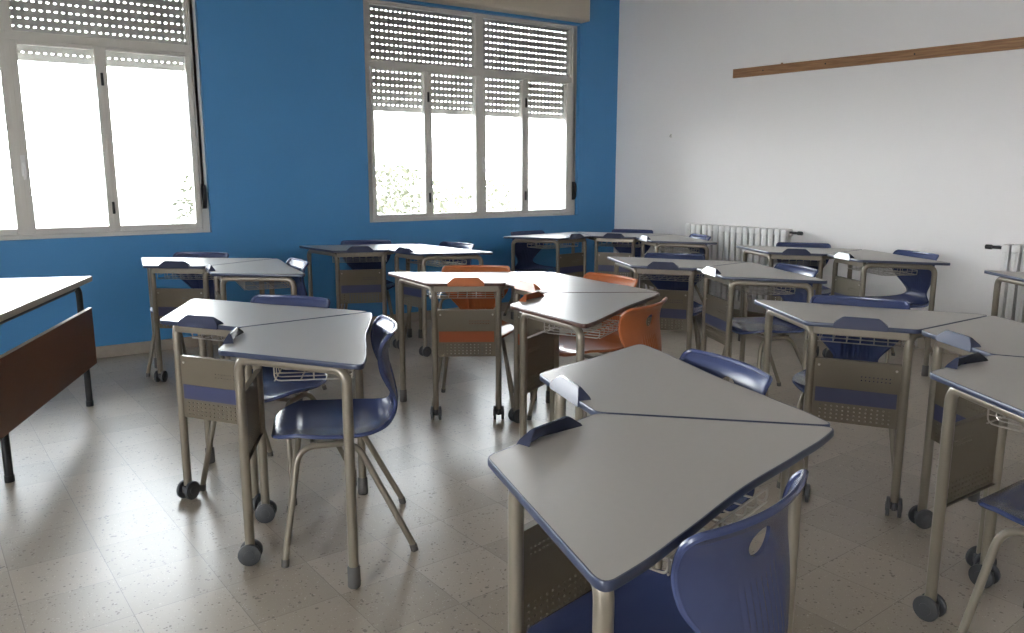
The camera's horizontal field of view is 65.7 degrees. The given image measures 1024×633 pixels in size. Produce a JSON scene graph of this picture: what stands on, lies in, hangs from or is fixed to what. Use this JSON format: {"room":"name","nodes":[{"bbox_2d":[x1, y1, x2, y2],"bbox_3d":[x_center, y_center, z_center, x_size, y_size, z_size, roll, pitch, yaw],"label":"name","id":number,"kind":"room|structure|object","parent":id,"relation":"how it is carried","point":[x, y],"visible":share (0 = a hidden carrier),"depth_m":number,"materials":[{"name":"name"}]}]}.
{"room":"classroom","nodes":[
{"label":"classroom","id":0,"kind":"room"},
{"bbox_2d":[0,0,619,354],"bbox_3d":[-3.143,-1.301,5.390,10.840,3.450,0.210,-7,12,-34],"label":"wall","id":1,"kind":"structure","parent":0,"point":[283,83],"depth_m":6.21,"materials":[{"name":"blue paint"}]},
{"bbox_2d":[0,0,209,239],"bbox_3d":[-3.286,-1.428,5.296,2.295,1.868,0.285,-7,12,-34],"label":"window","id":2,"kind":"structure","parent":1,"relation":"in","point":[14,39],"depth_m":5.51,"materials":[{"name":"white metal"}]},
{"bbox_2d":[9,0,184,70],"bbox_3d":[-3.306,-2.031,5.225,2.244,0.655,0.024,-7,12,-34],"label":"roller shutter","id":3,"kind":"object","parent":2,"relation":"attached to","point":[26,56],"depth_m":5.53,"materials":[{"name":"grey plastic"}]},
{"bbox_2d":[189,0,206,208],"bbox_3d":[-2.308,-1.617,5.816,0.030,1.640,0.042,-7,12,-34],"label":"strap","id":4,"kind":"object","parent":2,"relation":"attached to","point":[203,186],"visible":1,"depth_m":5.92,"materials":[{"name":"black fabric"}]},
{"bbox_2d":[96,302,510,358],"bbox_3d":[-3.123,0.277,5.554,10.140,0.085,0.013,-7,12,-34],"label":"baseboard","id":5,"kind":"structure","parent":1,"relation":"attached to","point":[166,344],"depth_m":5.84,"materials":[{"name":"stone"}]},
{"bbox_2d":[363,0,576,221],"bbox_3d":[-0.343,-1.799,7.267,2.248,1.840,0.285,-7,12,-34],"label":"window","id":6,"kind":"structure","parent":1,"relation":"in","point":[478,72],"depth_m":7.16,"materials":[{"name":"white metal"}]},
{"bbox_2d":[369,5,566,119],"bbox_3d":[-0.362,-2.281,7.219,2.201,0.875,0.024,-7,12,-34],"label":"roller shutter","id":7,"kind":"object","parent":6,"relation":"attached to","point":[381,15],"depth_m":7.14,"materials":[{"name":"grey plastic"}]},
{"bbox_2d":[572,35,576,199],"bbox_3d":[0.620,-1.973,7.780,0.030,1.640,0.042,-7,12,-34],"label":"strap","id":8,"kind":"object","parent":6,"relation":"attached to","point":[574,189],"visible":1,"depth_m":7.89,"materials":[{"name":"black fabric"}]},
{"bbox_2d":[413,0,589,22],"bbox_3d":[-0.259,-2.851,6.893,2.321,0.326,0.133,-7,12,-34],"label":"box","id":9,"kind":"object","parent":1,"relation":"attached to","point":[578,11],"visible":1,"depth_m":7.18,"materials":[{"name":"beige"}]},
{"bbox_2d":[0,311,1023,632],"bbox_3d":[-0.374,0.958,2.401,11.050,0.120,8.440,-7,12,-34],"label":"floor","id":10,"kind":"structure","parent":0,"point":[97,535],"depth_m":3.03,"materials":[{"name":"tile"}]},
{"bbox_2d":[0,276,96,482],"bbox_3d":[-2.558,0.289,3.679,0.740,0.735,1.620,-2,11,-12],"label":"desk","id":11,"kind":"object","parent":10,"relation":"on","point":[33,372],"visible":1,"depth_m":3.78,"materials":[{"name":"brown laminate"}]},
{"bbox_2d":[146,252,228,376],"bbox_3d":[-2.115,-0.019,5.261,0.476,0.782,0.484,1,10,8],"label":"shell chair","id":12,"kind":"object","parent":10,"relation":"on","point":[193,284],"visible":0.25,"depth_m":5.38,"materials":[{"name":"blue plastic"}]},
{"bbox_2d":[141,257,272,381],"bbox_3d":[-2.046,0.004,5.124,0.904,0.778,0.481,1,10,4],"label":"student desk","id":13,"kind":"object","parent":10,"relation":"on","point":[163,301],"visible":0.57,"depth_m":4.93,"materials":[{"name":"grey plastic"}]},
{"bbox_2d":[157,269,213,279],"bbox_3d":[-2.041,-0.294,5.133,0.404,0.077,0.255,1,10,4],"label":"wire basket","id":14,"kind":"object","parent":13,"relation":"on","point":[173,275],"depth_m":5.10,"materials":[{"name":"silver metal"}]},
{"bbox_2d":[205,259,304,401],"bbox_3d":[-1.567,0.063,4.806,0.481,0.778,0.904,-5,11,-26],"label":"student desk","id":15,"kind":"object","parent":10,"relation":"on","point":[273,271],"visible":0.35,"depth_m":4.60,"materials":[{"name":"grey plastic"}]},
{"bbox_2d":[236,281,289,289],"bbox_3d":[-1.510,-0.230,4.781,0.255,0.077,0.404,-5,11,-26],"label":"wire basket","id":16,"kind":"object","parent":15,"relation":"on","point":[242,283],"depth_m":4.67,"materials":[{"name":"silver metal"}]},
{"bbox_2d":[160,299,365,511],"bbox_3d":[-1.099,0.342,3.272,0.904,0.778,0.481,4,11,21],"label":"student desk","id":17,"kind":"object","parent":10,"relation":"on","point":[202,380],"visible":0.7,"depth_m":3.12,"materials":[{"name":"grey laminate"}]},
{"bbox_2d":[191,333,224,340],"bbox_3d":[-1.075,0.045,3.278,0.404,0.077,0.255,4,11,21],"label":"wire basket","id":18,"kind":"object","parent":17,"relation":"on","point":[194,337],"depth_m":3.22,"materials":[{"name":"silver metal"}]},
{"bbox_2d":[200,294,343,505],"bbox_3d":[-1.014,0.325,3.376,0.476,0.782,0.485,4,11,19],"label":"shell chair","id":19,"kind":"object","parent":10,"relation":"on","point":[276,390],"visible":0.34,"depth_m":3.38,"materials":[{"name":"blue plastic"}]},
{"bbox_2d":[252,258,326,389],"bbox_3d":[-1.451,0.054,4.862,0.485,0.782,0.476,-6,12,-29],"label":"shell chair","id":20,"kind":"object","parent":10,"relation":"on","point":[296,263],"visible":0.25,"depth_m":4.93,"materials":[{"name":"blue plastic"}]},
{"bbox_2d":[218,312,371,588],"bbox_3d":[-0.740,0.424,2.827,0.481,0.778,0.904,-1,10,-8],"label":"student desk","id":21,"kind":"object","parent":10,"relation":"on","point":[332,345],"visible":1,"depth_m":2.64,"materials":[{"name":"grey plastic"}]},
{"bbox_2d":[273,368,354,380],"bbox_3d":[-0.677,0.135,2.784,0.255,0.077,0.404,-1,10,-8],"label":"wire basket","id":22,"kind":"object","parent":21,"relation":"on","point":[353,371],"depth_m":2.60,"materials":[{"name":"silver metal"}]},
{"bbox_2d":[271,315,417,567],"bbox_3d":[-0.614,0.416,2.876,0.485,0.782,0.476,-2,11,-13],"label":"shell chair","id":23,"kind":"object","parent":10,"relation":"on","point":[312,420],"visible":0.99,"depth_m":2.81,"materials":[{"name":"blue plastic"}]},
{"bbox_2d":[299,244,413,347],"bbox_3d":[-1.160,-0.170,6.084,0.904,0.778,0.481,-2,11,-12],"label":"student desk","id":24,"kind":"object","parent":10,"relation":"on","point":[349,283],"visible":0.73,"depth_m":5.90,"materials":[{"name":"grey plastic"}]},
{"bbox_2d":[332,255,386,262],"bbox_3d":[-1.173,-0.468,6.093,0.404,0.077,0.255,-2,11,-12],"label":"wire basket","id":25,"kind":"object","parent":24,"relation":"on","point":[366,259],"depth_m":6.07,"materials":[{"name":"silver metal"}]},
{"bbox_2d":[341,240,395,338],"bbox_3d":[-1.139,-0.194,6.224,0.476,0.782,0.485,-1,10,-8],"label":"shell chair","id":26,"kind":"object","parent":10,"relation":"on","point":[354,264],"visible":0.23,"depth_m":6.33,"materials":[{"name":"blue plastic"}]},
{"bbox_2d":[405,241,473,338],"bbox_3d":[-0.533,-0.161,6.046,0.484,0.782,0.476,-10,14,-43],"label":"shell chair","id":27,"kind":"object","parent":10,"relation":"on","point":[444,243],"visible":0.21,"depth_m":6.08,"materials":[{"name":"blue plastic"}]},
{"bbox_2d":[388,244,492,356],"bbox_3d":[-0.610,-0.138,5.911,0.481,0.778,0.904,-9,14,-41],"label":"student desk","id":28,"kind":"object","parent":10,"relation":"on","point":[414,296],"visible":0.76,"depth_m":5.73,"materials":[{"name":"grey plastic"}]},
{"bbox_2d":[407,259,466,266],"bbox_3d":[-0.563,-0.433,5.900,0.255,0.077,0.404,-9,14,-41],"label":"wire basket","id":29,"kind":"object","parent":28,"relation":"on","point":[441,264],"depth_m":5.88,"materials":[{"name":"silver metal"}]},
{"bbox_2d":[388,271,545,419],"bbox_3d":[-0.246,0.141,4.380,0.904,0.778,0.481,0,10,-2],"label":"student desk","id":30,"kind":"object","parent":10,"relation":"on","point":[453,326],"visible":0.91,"depth_m":4.20,"materials":[{"name":"grey laminate"}]},
{"bbox_2d":[429,290,503,298],"bbox_3d":[-0.248,-0.157,4.390,0.404,0.077,0.255,0,10,-2],"label":"wire basket","id":31,"kind":"object","parent":30,"relation":"on","point":[449,293],"depth_m":4.35,"materials":[{"name":"silver metal"}]},
{"bbox_2d":[430,265,513,409],"bbox_3d":[-0.210,0.119,4.509,0.476,0.782,0.485,0,10,1],"label":"shell chair","id":32,"kind":"object","parent":10,"relation":"on","point":[463,302],"visible":0.3,"depth_m":4.62,"materials":[{"name":"orange plastic"}]},
{"bbox_2d":[503,230,555,315],"bbox_3d":[0.238,-0.379,7.246,0.476,0.782,0.485,-8,13,-38],"label":"shell chair","id":33,"kind":"object","parent":10,"relation":"on","point":[524,254],"visible":0.6,"depth_m":7.34,"materials":[{"name":"blue plastic"}]},
{"bbox_2d":[503,232,590,319],"bbox_3d":[0.413,-0.377,7.226,0.904,0.778,0.481,-9,14,-40],"label":"student desk","id":34,"kind":"object","parent":10,"relation":"on","point":[568,264],"visible":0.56,"depth_m":7.06,"materials":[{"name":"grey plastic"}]},
{"bbox_2d":[527,243,577,248],"bbox_3d":[0.372,-0.673,7.221,0.404,0.077,0.255,-9,14,-40],"label":"wire basket","id":35,"kind":"object","parent":34,"relation":"on","point":[547,246],"depth_m":7.19,"materials":[{"name":"silver metal"}]},
{"bbox_2d":[506,272,656,422],"bbox_3d":[0.264,0.190,4.114,0.481,0.778,0.904,-6,12,-31],"label":"student desk","id":36,"kind":"object","parent":10,"relation":"on","point":[548,282],"visible":0.38,"depth_m":4.07,"materials":[{"name":"white laminate"}]},
{"bbox_2d":[527,272,637,419],"bbox_3d":[0.394,0.185,4.149,0.485,0.782,0.476,-7,13,-35],"label":"shell chair","id":37,"kind":"object","parent":10,"relation":"on","point":[611,342],"visible":0.41,"depth_m":4.20,"materials":[{"name":"orange plastic"}]},
{"bbox_2d":[510,291,658,438],"bbox_3d":[0.285,0.293,3.546,0.481,0.778,0.904,5,12,27],"label":"student desk","id":38,"kind":"object","parent":10,"relation":"on","point":[539,352],"visible":0.61,"depth_m":3.46,"materials":[{"name":"white laminate"}]},
{"bbox_2d":[544,310,625,338],"bbox_3d":[0.341,0.012,3.465,0.255,0.077,0.404,5,12,27],"label":"wire basket","id":39,"kind":"object","parent":38,"relation":"on","point":[608,323],"depth_m":3.36,"materials":[{"name":"silver metal"}]},
{"bbox_2d":[552,297,667,420],"bbox_3d":[0.434,0.309,3.468,0.485,0.782,0.476,7,12,33],"label":"shell chair","id":40,"kind":"object","parent":10,"relation":"on","point":[633,329],"visible":0.36,"depth_m":3.25,"materials":[{"name":"orange plastic"}]},
{"bbox_2d":[579,232,668,277],"bbox_3d":[0.981,-0.396,7.332,0.904,0.778,0.481,4,11,19],"label":"student desk","id":41,"kind":"object","parent":10,"relation":"on","point":[602,264],"visible":0.34,"depth_m":7.16,"materials":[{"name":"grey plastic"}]},
{"bbox_2d":[598,242,641,247],"bbox_3d":[1.002,-0.694,7.339,0.404,0.077,0.255,4,11,19],"label":"wire basket","id":42,"kind":"object","parent":41,"relation":"on","point":[607,245],"depth_m":7.33,"materials":[{"name":"silver metal"}]},
{"bbox_2d":[611,229,652,288],"bbox_3d":[1.089,-0.412,7.430,0.476,0.782,0.485,4,11,19],"label":"shell chair","id":43,"kind":"object","parent":10,"relation":"on","point":[626,249],"visible":0.2,"depth_m":7.55,"materials":[{"name":"blue plastic"}]},
{"bbox_2d":[488,413,833,632],"bbox_3d":[0.251,0.638,1.653,0.481,0.778,0.904,9,14,40],"label":"student desk","id":44,"kind":"object","parent":10,"relation":"on","point":[608,497],"visible":0.96,"depth_m":1.55,"materials":[{"name":"grey laminate"}]},
{"bbox_2d":[649,487,767,575],"bbox_3d":[0.299,0.359,1.560,0.255,0.077,0.404,9,14,40],"label":"wire basket","id":45,"kind":"object","parent":44,"relation":"on","point":[667,559],"depth_m":1.55,"materials":[{"name":"silver metal"}]},
{"bbox_2d":[526,469,808,632],"bbox_3d":[0.293,0.666,1.507,0.485,0.782,0.476,10,14,43],"label":"shell chair","id":46,"kind":"object","parent":10,"relation":"on","point":[714,584],"visible":0.93,"depth_m":1.34,"materials":[{"name":"blue plastic"}]},
{"bbox_2d":[574,348,772,595],"bbox_3d":[0.469,0.524,2.291,0.485,0.782,0.476,-4,11,-22],"label":"shell chair","id":47,"kind":"object","parent":10,"relation":"on","point":[743,374],"visible":0.23,"depth_m":2.27,"materials":[{"name":"blue plastic"}]},
{"bbox_2d":[644,253,704,349],"bbox_3d":[1.041,-0.007,5.208,0.476,0.782,0.484,3,11,16],"label":"shell chair","id":48,"kind":"object","parent":10,"relation":"on","point":[659,284],"visible":0.24,"depth_m":5.32,"materials":[{"name":"blue plastic"}]},
{"bbox_2d":[607,256,742,352],"bbox_3d":[0.993,0.015,5.080,0.904,0.778,0.481,4,11,20],"label":"student desk","id":49,"kind":"object","parent":10,"relation":"on","point":[682,311],"visible":0.56,"depth_m":4.88,"materials":[{"name":"grey laminate"}]},
{"bbox_2d":[639,274,704,281],"bbox_3d":[1.016,-0.283,5.086,0.404,0.077,0.255,4,11,20],"label":"wire basket","id":50,"kind":"object","parent":49,"relation":"on","point":[699,276],"depth_m":5.10,"materials":[{"name":"silver metal"}]},
{"bbox_2d":[636,234,716,328],"bbox_3d":[1.357,-0.317,6.902,0.481,0.778,0.904,-2,11,-11],"label":"student desk","id":51,"kind":"object","parent":10,"relation":"on","point":[671,240],"visible":0.56,"depth_m":6.71,"materials":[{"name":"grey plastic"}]},
{"bbox_2d":[659,247,698,252],"bbox_3d":[1.420,-0.607,6.861,0.255,0.077,0.404,-2,11,-11],"label":"wire basket","id":52,"kind":"object","parent":51,"relation":"on","point":[674,250],"depth_m":6.84,"materials":[{"name":"silver metal"}]},
{"bbox_2d":[540,344,829,602],"bbox_3d":[0.360,0.537,2.211,0.481,0.778,0.904,-4,11,-19],"label":"student desk","id":53,"kind":"object","parent":10,"relation":"on","point":[639,379],"visible":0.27,"depth_m":2.06,"materials":[{"name":"grey laminate"}]},
{"bbox_2d":[668,233,710,327],"bbox_3d":[1.484,-0.320,6.926,0.484,0.782,0.476,-2,11,-11],"label":"shell chair","id":54,"kind":"object","parent":10,"relation":"on","point":[693,235],"visible":0.19,"depth_m":6.90,"materials":[{"name":"blue plastic"}]},
{"bbox_2d":[697,262,826,409],"bbox_3d":[1.361,0.095,4.642,0.481,0.778,0.904,-2,10,-9],"label":"student desk","id":55,"kind":"object","parent":10,"relation":"on","point":[717,313],"visible":0.72,"depth_m":4.50,"materials":[{"name":"grey laminate"}]},
{"bbox_2d":[722,280,794,294],"bbox_3d":[1.424,-0.194,4.600,0.255,0.077,0.404,-2,10,-9],"label":"wire basket","id":56,"kind":"object","parent":55,"relation":"on","point":[739,289],"depth_m":4.51,"materials":[{"name":"silver metal"}]},
{"bbox_2d":[722,263,820,404],"bbox_3d":[1.500,0.099,4.626,0.485,0.782,0.476,-3,11,-14],"label":"shell chair","id":57,"kind":"object","parent":10,"relation":"on","point":[740,325],"visible":0.59,"depth_m":4.61,"materials":[{"name":"blue plastic"}]},
{"bbox_2d":[736,245,861,355],"bbox_3d":[2.100,-0.135,5.907,0.904,0.778,0.481,4,11,20],"label":"student desk","id":58,"kind":"object","parent":10,"relation":"on","point":[772,253],"visible":0.4,"depth_m":5.76,"materials":[{"name":"grey laminate"}]},
{"bbox_2d":[767,258,825,265],"bbox_3d":[2.122,-0.433,5.913,0.404,0.077,0.255,4,11,20],"label":"wire basket","id":59,"kind":"object","parent":58,"relation":"on","point":[790,262],"depth_m":5.89,"materials":[{"name":"silver metal"}]},
{"bbox_2d":[772,242,830,333],"bbox_3d":[2.195,-0.154,6.018,0.476,0.782,0.485,3,11,16],"label":"shell chair","id":60,"kind":"object","parent":10,"relation":"on","point":[825,290],"visible":0.19,"depth_m":6.12,"materials":[{"name":"blue plastic"}]},
{"bbox_2d":[776,295,909,497],"bbox_3d":[1.430,0.329,3.364,0.476,0.782,0.485,6,12,28],"label":"shell chair","id":61,"kind":"object","parent":10,"relation":"on","point":[858,352],"visible":0.27,"depth_m":3.47,"materials":[{"name":"blue plastic"}]},
{"bbox_2d":[754,300,986,517],"bbox_3d":[1.403,0.351,3.237,0.904,0.778,0.481,5,11,25],"label":"student desk","id":62,"kind":"object","parent":10,"relation":"on","point":[835,382],"visible":0.87,"depth_m":3.06,"materials":[{"name":"grey laminate"}]},
{"bbox_2d":[806,330,917,348],"bbox_3d":[1.430,0.053,3.241,0.404,0.077,0.255,5,11,25],"label":"wire basket","id":63,"kind":"object","parent":62,"relation":"on","point":[916,341],"depth_m":3.16,"materials":[{"name":"silver metal"}]},
{"bbox_2d":[822,250,949,376],"bbox_3d":[2.467,-0.055,5.469,0.481,0.778,0.904,-2,10,-9],"label":"student desk","id":64,"kind":"object","parent":10,"relation":"on","point":[878,261],"visible":0.56,"depth_m":5.27,"materials":[{"name":"grey laminate"}]},
{"bbox_2d":[847,265,917,275],"bbox_3d":[2.530,-0.344,5.427,0.255,0.077,0.404,-2,10,-9],"label":"wire basket","id":65,"kind":"object","parent":64,"relation":"on","point":[878,271],"depth_m":5.36,"materials":[{"name":"silver metal"}]},
{"bbox_2d":[865,249,938,362],"bbox_3d":[2.613,-0.049,5.444,0.485,0.782,0.476,-3,11,-15],"label":"shell chair","id":66,"kind":"object","parent":10,"relation":"on","point":[917,286],"visible":0.52,"depth_m":5.46,"materials":[{"name":"blue plastic"}]},
{"bbox_2d":[908,316,1023,565],"bbox_3d":[1.732,0.436,2.770,0.481,0.778,0.904,-1,10,-5],"label":"student desk","id":67,"kind":"object","parent":10,"relation":"on","point":[988,335],"visible":0.54,"depth_m":2.85,"materials":[{"name":"grey laminate"}]},
{"bbox_2d":[913,352,1023,621],"bbox_3d":[1.486,0.529,2.256,0.904,0.778,0.481,-7,13,-34],"label":"student desk","id":68,"kind":"object","parent":10,"relation":"on","point":[972,449],"visible":0.94,"depth_m":2.33,"materials":[{"name":"grey plastic"}]},
{"bbox_2d":[986,409,1023,432],"bbox_3d":[1.523,0.252,2.153,0.404,0.077,0.255,-7,13,-34],"label":"wire basket","id":69,"kind":"object","parent":68,"relation":"on","point":[988,410],"depth_m":2.13,"materials":[{"name":"silver metal"}]},
{"bbox_2d":[957,479,1023,632],"bbox_3d":[1.515,0.566,2.062,0.476,0.782,0.485,-7,13,-34],"label":"shell chair","id":70,"kind":"object","parent":10,"relation":"on","point":[1008,502],"visible":1,"depth_m":2.12,"materials":[{"name":"blue plastic"}]},
{"bbox_2d":[984,270,1023,315],"bbox_3d":[3.037,0.161,4.284,0.904,0.778,0.481,6,12,30],"label":"student desk","id":71,"kind":"object","parent":10,"relation":"on","point":[1017,278],"visible":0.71,"depth_m":4.54,"materials":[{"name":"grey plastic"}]},
{"bbox_2d":[614,0,1023,338],"bbox_3d":[4.028,-1.205,4.892,0.300,3.450,8.789,-9,13,-40],"label":"wall","id":72,"kind":"structure","parent":0,"point":[921,155],"depth_m":6.34,"materials":[{"name":"white paint"}]},
{"bbox_2d":[685,223,802,303],"bbox_3d":[2.039,-0.469,7.048,0.144,0.661,1.154,-9,13,-40],"label":"radiator","id":73,"kind":"object","parent":72,"relation":"attached to","point":[727,237],"visible":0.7,"depth_m":7.02,"materials":[{"name":"white metal"}]},
{"bbox_2d":[701,304,957,353],"bbox_3d":[3.816,0.351,5.180,0.013,0.085,8.469,-9,13,-40],"label":"baseboard","id":74,"kind":"structure","parent":72,"relation":"attached to","point":[921,343],"depth_m":6.12,"materials":[{"name":"stone"}]},
{"bbox_2d":[733,37,1023,77],"bbox_3d":[3.304,-1.847,5.382,0.026,0.085,4.200,-9,13,-40],"label":"wooden rail","id":75,"kind":"object","parent":72,"relation":"attached to","point":[1018,42],"visible":1,"depth_m":5.93,"materials":[{"name":"brown wood"}]},
{"bbox_2d":[985,243,1023,322],"bbox_3d":[3.623,-0.130,5.221,0.144,0.651,0.970,-9,13,-40],"label":"radiator","id":76,"kind":"object","parent":72,"relation":"attached to","point":[1011,256],"visible":0.54,"depth_m":5.39,"materials":[{"name":"white metal"}]},
{"label":"outside","id":77,"kind":"structure","parent":0,"visible":0},
{"bbox_2d":[0,189,562,228],"bbox_3d":[-16.661,-3.603,28.703,85.000,0.100,53.500,-7,12,-34],"label":"ground","id":78,"kind":"structure","parent":77,"point":[49,211],"depth_m":35.23,"materials":[{"name":"white"}]},
{"bbox_2d":[172,172,194,222],"bbox_3d":[-3.717,-1.003,9.791,0.914,1.592,0.954,2,11,12],"label":"shrub","id":79,"kind":"object","parent":78,"relation":"on","point":[188,201],"visible":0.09,"depth_m":9.58,"materials":[{"name":"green plant"}]},
{"bbox_2d":[376,163,450,214],"bbox_3d":[-1.748,-1.382,11.564,1.944,1.715,1.940,7,12,34],"label":"shrub","id":80,"kind":"object","parent":78,"relation":"on","point":[408,172],"visible":0.27,"depth_m":11.26,"materials":[{"name":"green plant"}]},
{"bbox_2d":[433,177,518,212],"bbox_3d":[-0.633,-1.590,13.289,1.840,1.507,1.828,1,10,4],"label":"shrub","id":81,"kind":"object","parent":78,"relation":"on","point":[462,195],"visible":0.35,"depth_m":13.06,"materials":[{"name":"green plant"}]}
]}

